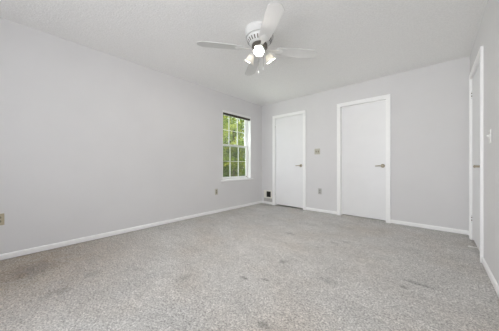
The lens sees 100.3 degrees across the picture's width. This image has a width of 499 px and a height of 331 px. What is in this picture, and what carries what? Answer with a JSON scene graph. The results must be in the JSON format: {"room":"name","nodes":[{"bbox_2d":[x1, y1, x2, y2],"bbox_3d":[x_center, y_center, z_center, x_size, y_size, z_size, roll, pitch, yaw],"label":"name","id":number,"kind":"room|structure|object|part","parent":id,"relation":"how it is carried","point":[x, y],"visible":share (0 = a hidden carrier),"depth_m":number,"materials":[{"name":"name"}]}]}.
{"room":"empty bedroom","nodes":[
{"label":"empty bedroom","id":0,"kind":"room"},
{"bbox_2d":[0,17,261,260],"bbox_3d":[-1.697,-0.260,3.091,0.140,2.480,6.134,0,0,42],"label":"wall","id":1,"kind":"structure","parent":0,"point":[93,142],"depth_m":2.68,"materials":[{"name":"paint"}]},
{"bbox_2d":[0,213,3,224],"bbox_3d":[-2.501,0.547,2.077,0.011,0.116,0.070,0,0,42],"label":"wall outlet","id":2,"kind":"object","parent":1,"relation":"attached to","point":[1,215],"visible":1,"depth_m":2.09,"materials":[{"name":"beige plastic"}]},
{"bbox_2d":[0,201,261,259],"bbox_3d":[-1.640,0.923,3.040,0.013,0.054,5.854,0,0,42],"label":"baseboard","id":3,"kind":"structure","parent":1,"relation":"attached to","point":[88,238],"depth_m":2.73,"materials":[{"name":"white paint"}]},
{"bbox_2d":[221,110,252,183],"bbox_3d":[-0.310,-0.372,4.642,0.205,1.525,0.985,0,0,42],"label":"window","id":4,"kind":"structure","parent":1,"relation":"in","point":[247,124],"depth_m":4.89,"materials":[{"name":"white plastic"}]},
{"bbox_3d":[-0.368,-0.756,4.691,0.032,0.698,0.824,0,0,42],"label":"sash","id":5,"kind":"part","parent":4,"relation":"part of","materials":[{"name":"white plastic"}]},
{"bbox_3d":[-0.343,-0.076,4.668,0.032,0.738,0.824,0,0,42],"label":"sash","id":6,"kind":"part","parent":4,"relation":"part of","materials":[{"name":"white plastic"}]},
{"bbox_2d":[223,111,249,120],"bbox_3d":[-0.286,-0.783,4.617,0.054,0.680,0.852,0,0,42],"label":"window blind","id":7,"kind":"object","parent":4,"relation":"attached to","point":[226,113],"visible":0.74,"depth_m":4.58,"materials":[{"name":"white plastic"}]},
{"bbox_3d":[-0.281,0.323,4.616,0.127,0.028,0.985,0,0,42],"label":"sill","id":8,"kind":"part","parent":4,"relation":"part of","materials":[{"name":"white paint"}]},
{"bbox_2d":[0,0,487,105],"bbox_3d":[-0.299,-1.570,1.844,4.206,0.180,6.454,0,0,42],"label":"ceiling","id":9,"kind":"structure","parent":0,"point":[354,41],"depth_m":2.34,"materials":[{"name":"white paint"}]},
{"bbox_2d":[197,2,316,75],"bbox_3d":[0.111,-1.241,2.287,0.990,0.478,0.990,0,0,35],"label":"ceiling fan","id":10,"kind":"object","parent":9,"relation":"hanging from","point":[260,39],"visible":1,"depth_m":2.20,"materials":[{"name":"white metal"}]},
{"bbox_3d":[-0.312,-1.269,2.214,0.487,0.029,0.142,0,0,-10],"label":"blade","id":11,"kind":"part","parent":10,"relation":"part of","materials":[{"name":"white wood"}]},
{"bbox_3d":[-0.006,-1.191,2.372,0.119,0.113,0.116,0,0,1],"label":"lamp shade","id":12,"kind":"part","parent":10,"relation":"part of","materials":[{"name":"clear glass"}]},
{"bbox_3d":[0.037,-1.269,2.709,0.142,0.029,0.487,0,0,-10],"label":"blade","id":13,"kind":"part","parent":10,"relation":"part of","materials":[{"name":"white wood"}]},
{"bbox_3d":[0.096,-1.191,2.143,0.116,0.113,0.119,0,0,42],"label":"lamp shade","id":14,"kind":"part","parent":10,"relation":"part of","materials":[{"name":"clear glass"}]},
{"bbox_3d":[0.242,-1.191,2.347,0.119,0.113,0.116,0,0,10],"label":"lamp shade","id":15,"kind":"part","parent":10,"relation":"part of","materials":[{"name":"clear glass"}]},
{"bbox_3d":[0.184,-1.269,1.865,0.142,0.029,0.487,0,0,-10],"label":"blade","id":16,"kind":"part","parent":10,"relation":"part of","materials":[{"name":"white wood"}]},
{"bbox_3d":[0.533,-1.269,2.360,0.487,0.029,0.142,0,0,-10],"label":"blade","id":17,"kind":"part","parent":10,"relation":"part of","materials":[{"name":"white wood"}]},
{"bbox_2d":[0,203,498,330],"bbox_3d":[-0.266,1.020,1.882,3.886,0.120,6.234,0,0,42],"label":"floor","id":18,"kind":"structure","parent":0,"point":[257,267],"depth_m":1.74,"materials":[{"name":"grey carpet"}]},
{"bbox_2d":[262,56,469,234],"bbox_3d":[1.696,-0.260,4.080,3.606,2.480,0.140,0,0,42],"label":"wall","id":19,"kind":"structure","parent":0,"point":[430,104],"depth_m":3.24,"materials":[{"name":"paint"}]},
{"bbox_2d":[264,190,271,201],"bbox_3d":[0.496,0.755,5.143,0.233,0.275,0.152,0,0,42],"label":"pet door","id":20,"kind":"structure","parent":19,"relation":"in","point":[267,193],"depth_m":5.10,"materials":[{"name":"beige plastic"}]},
{"bbox_3d":[0.450,0.712,5.091,0.233,0.190,0.012,0,0,42],"label":"door frame","id":21,"kind":"part","parent":20,"relation":"part of","materials":[{"name":"beige plastic"}]},
{"bbox_2d":[272,110,305,209],"bbox_3d":[0.911,-0.102,4.744,0.855,2.125,0.195,0,0,42],"label":"door","id":22,"kind":"structure","parent":19,"relation":"in","point":[289,129],"depth_m":4.70,"materials":[{"name":"white paint"}]},
{"bbox_2d":[337,94,390,222],"bbox_3d":[2.044,-0.102,3.756,0.855,2.125,0.161,0,0,42],"label":"door","id":23,"kind":"structure","parent":19,"relation":"in","point":[363,125],"depth_m":3.75,"materials":[{"name":"white paint"}]},
{"bbox_2d":[262,201,468,234],"bbox_3d":[1.645,0.923,4.023,3.580,0.054,0.013,0,0,42],"label":"baseboard","id":24,"kind":"structure","parent":19,"relation":"attached to","point":[453,230],"depth_m":3.19,"materials":[{"name":"white paint"}]},
{"bbox_2d":[470,0,498,284],"bbox_3d":[1.099,-0.260,0.597,0.140,2.480,6.134,0,0,42],"label":"wall","id":25,"kind":"structure","parent":0,"point":[487,36],"depth_m":1.77,"materials":[{"name":"paint"}]},
{"bbox_2d":[468,46,482,262],"bbox_3d":[2.613,-0.102,2.353,0.218,2.125,0.920,0,0,42],"label":"door","id":26,"kind":"structure","parent":25,"relation":"in","point":[476,74],"depth_m":2.40,"materials":[{"name":"white paint"}]},
{"bbox_2d":[487,129,490,142],"bbox_3d":[2.045,-0.245,1.781,0.024,0.116,0.070,0,0,42],"label":"light switch","id":27,"kind":"object","parent":25,"relation":"attached to","point":[489,135],"visible":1,"depth_m":1.77,"materials":[{"name":"white plastic"}]},
{"bbox_2d":[482,257,498,296],"bbox_3d":[1.041,0.923,0.648,0.013,0.054,5.854,0,0,42],"label":"baseboard","id":28,"kind":"structure","parent":25,"relation":"attached to","point":[490,275],"depth_m":1.71,"materials":[{"name":"white paint"}]},
{"label":"outside","id":29,"kind":"structure","parent":0,"visible":0},
{"bbox_3d":[-9.539,1.610,21.913,36.586,0.200,60.000,0,0,42],"label":"lawn","id":30,"kind":"structure","parent":29,"visible":0},
{"bbox_2d":[223,115,244,176],"bbox_3d":[-0.679,-0.971,10.470,3.494,5.009,3.339,0,0,12],"label":"leafy tree","id":31,"kind":"object","parent":30,"relation":"on","point":[228,124],"visible":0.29,"depth_m":10.04,"materials":[{"name":"green plant"}]},
{"bbox_2d":[223,156,244,176],"bbox_3d":[-0.623,0.589,8.347,1.843,1.889,1.563,0,0,-28],"label":"bushy shrub","id":32,"kind":"object","parent":30,"relation":"on","point":[226,163],"visible":0.18,"depth_m":8.28,"materials":[{"name":"green plant"}]},
{"bbox_2d":[223,116,244,158],"bbox_3d":[-2.104,-2.326,23.203,6.587,7.720,6.992,0,0,-24],"label":"leafy tree","id":33,"kind":"object","parent":30,"relation":"on","point":[229,135],"visible":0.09,"depth_m":22.02,"materials":[{"name":"green plant"}]},
{"bbox_2d":[223,147,244,174],"bbox_3d":[-1.529,0.126,13.851,3.160,2.880,3.351,0,0,-29],"label":"bushy shrub","id":34,"kind":"object","parent":30,"relation":"on","point":[243,165],"visible":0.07,"depth_m":13.29,"materials":[{"name":"green plant"}]}
]}

